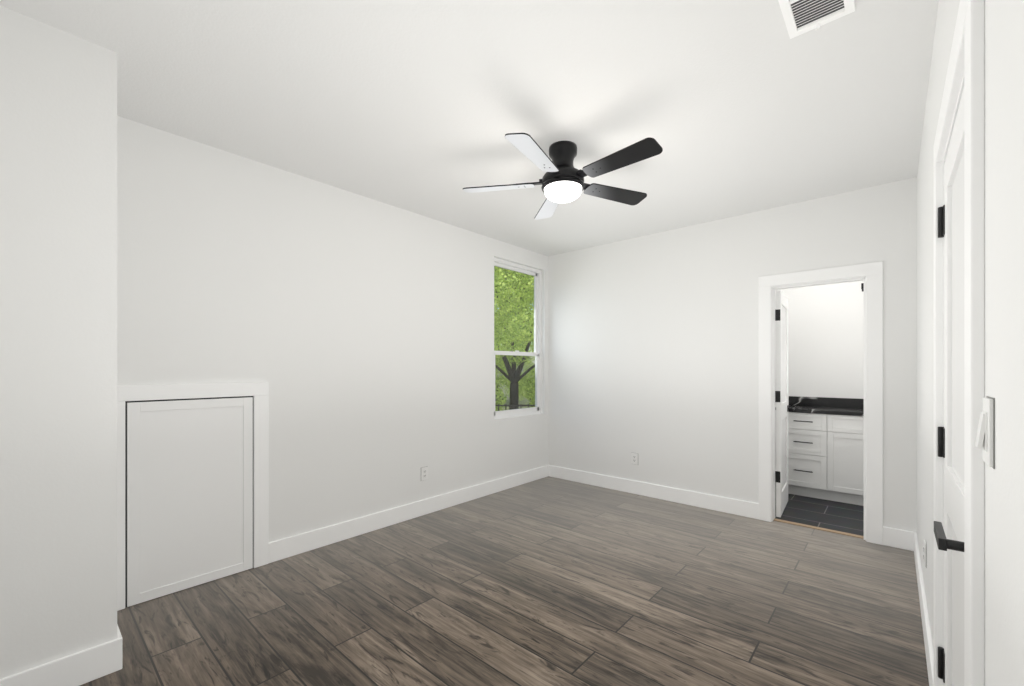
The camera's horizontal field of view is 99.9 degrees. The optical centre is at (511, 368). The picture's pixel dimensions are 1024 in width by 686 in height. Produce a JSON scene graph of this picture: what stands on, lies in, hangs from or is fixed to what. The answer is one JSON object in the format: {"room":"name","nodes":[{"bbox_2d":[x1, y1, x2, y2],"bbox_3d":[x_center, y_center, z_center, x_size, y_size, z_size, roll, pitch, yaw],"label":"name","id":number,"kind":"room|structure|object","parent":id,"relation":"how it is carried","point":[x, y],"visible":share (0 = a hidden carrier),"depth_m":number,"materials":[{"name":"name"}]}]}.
{"room":"empty bedroom","nodes":[
{"label":"empty bedroom","id":0,"kind":"room"},
{"bbox_2d":[0,5,116,678],"bbox_3d":[-2.155,-0.035,1.941,0.640,2.740,0.487,0,0,42],"label":"wall","id":1,"kind":"structure","parent":0,"point":[58,88],"depth_m":1.77,"materials":[{"name":"white paint"}]},
{"bbox_2d":[0,624,121,685],"bbox_3d":[-2.138,1.265,1.936,0.640,0.140,0.503,0,0,42],"label":"baseboard","id":2,"kind":"structure","parent":1,"relation":"attached to","point":[79,668],"depth_m":1.80,"materials":[{"name":"white paint"}]},
{"bbox_2d":[117,116,547,541],"bbox_3d":[-1.103,-0.035,3.716,0.140,2.740,4.820,0,0,42],"label":"wall","id":3,"kind":"structure","parent":0,"point":[368,323],"depth_m":3.24,"materials":[{"name":"white paint"}]},
{"bbox_2d":[125,396,252,606],"bbox_3d":[-1.948,0.757,2.645,0.020,1.154,0.644,0,0,42],"label":"access door","id":4,"kind":"structure","parent":3,"relation":"in","point":[189,462],"depth_m":2.60,"materials":[{"name":"white paint"}]},
{"bbox_2d":[117,382,268,610],"bbox_3d":[-1.947,0.713,2.644,0.019,1.245,0.825,0,0,42],"label":"door frame","id":5,"kind":"structure","parent":3,"relation":"attached to","point":[259,391],"depth_m":2.75,"materials":[{"name":"white paint"}]},
{"bbox_2d":[269,465,548,562],"bbox_3d":[-0.607,1.265,4.158,0.016,0.140,3.220,0,0,42],"label":"baseboard","id":6,"kind":"structure","parent":3,"relation":"attached to","point":[287,547],"depth_m":3.66,"materials":[{"name":"white paint"}]},
{"bbox_2d":[421,466,427,480],"bbox_3d":[-0.801,0.960,3.943,0.010,0.123,0.079,0,0,42],"label":"outlet","id":7,"kind":"object","parent":3,"relation":"attached to","point":[424,470],"visible":1,"depth_m":3.94,"materials":[{"name":"grey plastic"}]},
{"bbox_2d":[494,258,540,418],"bbox_3d":[0.043,-0.335,5.025,0.070,1.770,0.890,0,0,42],"label":"window","id":8,"kind":"structure","parent":3,"relation":"in","point":[500,263],"depth_m":5.29,"materials":[{"name":"white plastic"}]},
{"bbox_2d":[0,0,938,255],"bbox_3d":[0.851,-1.455,3.027,3.980,0.100,6.380,0,0,42],"label":"ceiling","id":9,"kind":"structure","parent":0,"point":[410,105],"depth_m":2.18,"materials":[{"name":"white paint"}]},
{"bbox_2d":[463,133,662,219],"bbox_3d":[0.341,-1.238,2.699,1.232,0.333,1.258,0,0,42],"label":"fan","id":10,"kind":"object","parent":9,"relation":"attached to","point":[561,182],"visible":1,"depth_m":2.63,"materials":[{"name":"black metal"}]},
{"bbox_2d":[778,0,854,38],"bbox_3d":[1.136,-1.391,1.611,0.215,0.026,0.358,0,0,42],"label":"ceiling vent","id":11,"kind":"object","parent":9,"relation":"in","point":[800,17],"visible":1,"depth_m":1.69,"materials":[{"name":"white metal"}]},
{"bbox_2d":[80,476,928,685],"bbox_3d":[0.851,1.385,3.027,3.980,0.100,6.380,0,0,42],"label":"floor","id":12,"kind":"structure","parent":0,"point":[547,581],"depth_m":2.42,"materials":[{"name":"brown wood"}]},
{"bbox_2d":[774,518,863,538],"bbox_3d":[2.554,1.331,3.599,0.626,0.007,0.055,0,0,42],"label":"threshold","id":13,"kind":"object","parent":12,"relation":"on","point":[775,519],"visible":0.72,"depth_m":3.58,"materials":[{"name":"beige wood"}]},
{"bbox_2d":[788,396,863,505],"bbox_3d":[3.400,0.825,4.448,1.000,1.020,0.584,0,0,42],"label":"vanity","id":14,"kind":"object","parent":12,"relation":"on","point":[826,435],"visible":0.47,"depth_m":4.35,"materials":[{"name":"white paint"}]},
{"bbox_2d":[548,177,916,532],"bbox_3d":[1.938,-0.035,4.148,3.840,2.740,0.140,0,0,42],"label":"wall","id":15,"kind":"structure","parent":0,"point":[653,339],"depth_m":4.14,"materials":[{"name":"white paint"}]},
{"bbox_2d":[631,452,637,464],"bbox_3d":[1.312,0.960,4.602,0.079,0.123,0.010,0,0,42],"label":"outlet","id":16,"kind":"object","parent":15,"relation":"attached to","point":[634,456],"visible":1,"depth_m":4.60,"materials":[{"name":"grey plastic"}]},
{"bbox_2d":[549,465,913,550],"bbox_3d":[1.703,1.265,4.252,3.318,0.140,0.016,0,0,42],"label":"baseboard","id":17,"kind":"structure","parent":15,"relation":"attached to","point":[892,537],"depth_m":4.25,"materials":[{"name":"white paint"}]},
{"bbox_2d":[775,290,794,516],"bbox_3d":[2.575,0.312,4.093,0.159,2.030,0.634,0,0,38],"label":"bathroom door","id":18,"kind":"structure","parent":15,"relation":"in","point":[782,408],"depth_m":3.89,"materials":[{"name":"white paint"}]},
{"bbox_2d":[759,261,882,544],"bbox_3d":[2.556,0.259,3.601,0.834,2.152,0.178,0,0,42],"label":"trim","id":19,"kind":"structure","parent":15,"relation":"attached to","point":[873,272],"depth_m":3.32,"materials":[{"name":"white wood"}]},
{"bbox_2d":[775,281,863,469],"bbox_3d":[2.936,-0.035,4.400,2.680,2.740,1.560,0,0,42],"label":"wall","id":20,"kind":"structure","parent":0,"point":[826,322],"depth_m":4.77,"materials":[{"name":"white paint"}]},
{"bbox_2d":[917,0,1023,685],"bbox_3d":[1.463,-0.035,1.349,0.140,2.740,4.680,0,0,42],"label":"wall","id":21,"kind":"structure","parent":0,"point":[1004,19],"depth_m":0.71,"materials":[{"name":"white paint"}]},
{"bbox_2d":[914,532,933,685],"bbox_3d":[1.451,1.265,1.454,0.016,0.140,4.540,0,0,42],"label":"baseboard","id":22,"kind":"structure","parent":21,"relation":"attached to","point":[929,651],"depth_m":2.13,"materials":[{"name":"white paint"}]},
{"bbox_2d":[923,540,926,567],"bbox_3d":[2.149,0.960,2.238,0.010,0.123,0.079,0,0,42],"label":"outlet","id":23,"kind":"object","parent":21,"relation":"attached to","point":[925,543],"visible":1,"depth_m":2.21,"materials":[{"name":"grey plastic"}]},
{"bbox_2d":[934,88,963,685],"bbox_3d":[1.222,0.312,1.196,0.091,2.030,0.804,0,0,42],"label":"closet door","id":24,"kind":"structure","parent":21,"relation":"in","point":[950,539],"depth_m":1.33,"materials":[{"name":"white paint"}]},
{"bbox_2d":[934,0,984,685],"bbox_3d":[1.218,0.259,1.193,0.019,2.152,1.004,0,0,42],"label":"trim","id":25,"kind":"structure","parent":21,"relation":"attached to","point":[967,55],"depth_m":0.83,"materials":[{"name":"white wood"}]},
{"bbox_2d":[975,396,994,468],"bbox_3d":[0.840,0.110,0.766,0.018,0.121,0.077,0,0,42],"label":"light switch","id":26,"kind":"object","parent":21,"relation":"attached to","point":[985,438],"visible":1,"depth_m":0.75,"materials":[{"name":"grey plastic"}]},
{"label":"outside","id":27,"kind":"structure","parent":0,"visible":0},
{"bbox_2d":[499,381,531,409],"bbox_3d":[-18.398,2.285,29.660,59.560,0.100,100.000,0,0,42],"label":"ground","id":28,"kind":"structure","parent":27,"point":[523,402],"depth_m":30.51,"materials":[{"name":"green plant"}]},
{"bbox_2d":[494,266,534,410],"bbox_3d":[0.034,-2.133,14.120,8.894,8.339,8.804,0,0,42],"label":"tree","id":29,"kind":"object","parent":28,"relation":"on","point":[515,315],"visible":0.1,"depth_m":11.40,"materials":[{"name":"green plant"}]},
{"bbox_2d":[494,326,534,400],"bbox_3d":[-0.465,-1.229,22.264,16.742,7.411,18.732,0,0,42],"label":"tree","id":30,"kind":"object","parent":28,"relation":"on","point":[525,367],"visible":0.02,"depth_m":28.65,"materials":[{"name":"green plant"}]},
{"bbox_2d":[495,404,534,410],"bbox_3d":[0.246,1.585,11.470,8.017,1.300,0.043,0,0,1],"label":"fence","id":31,"kind":"object","parent":28,"relation":"on","point":[498,405],"visible":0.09,"depth_m":11.46,"materials":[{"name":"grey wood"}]}
]}

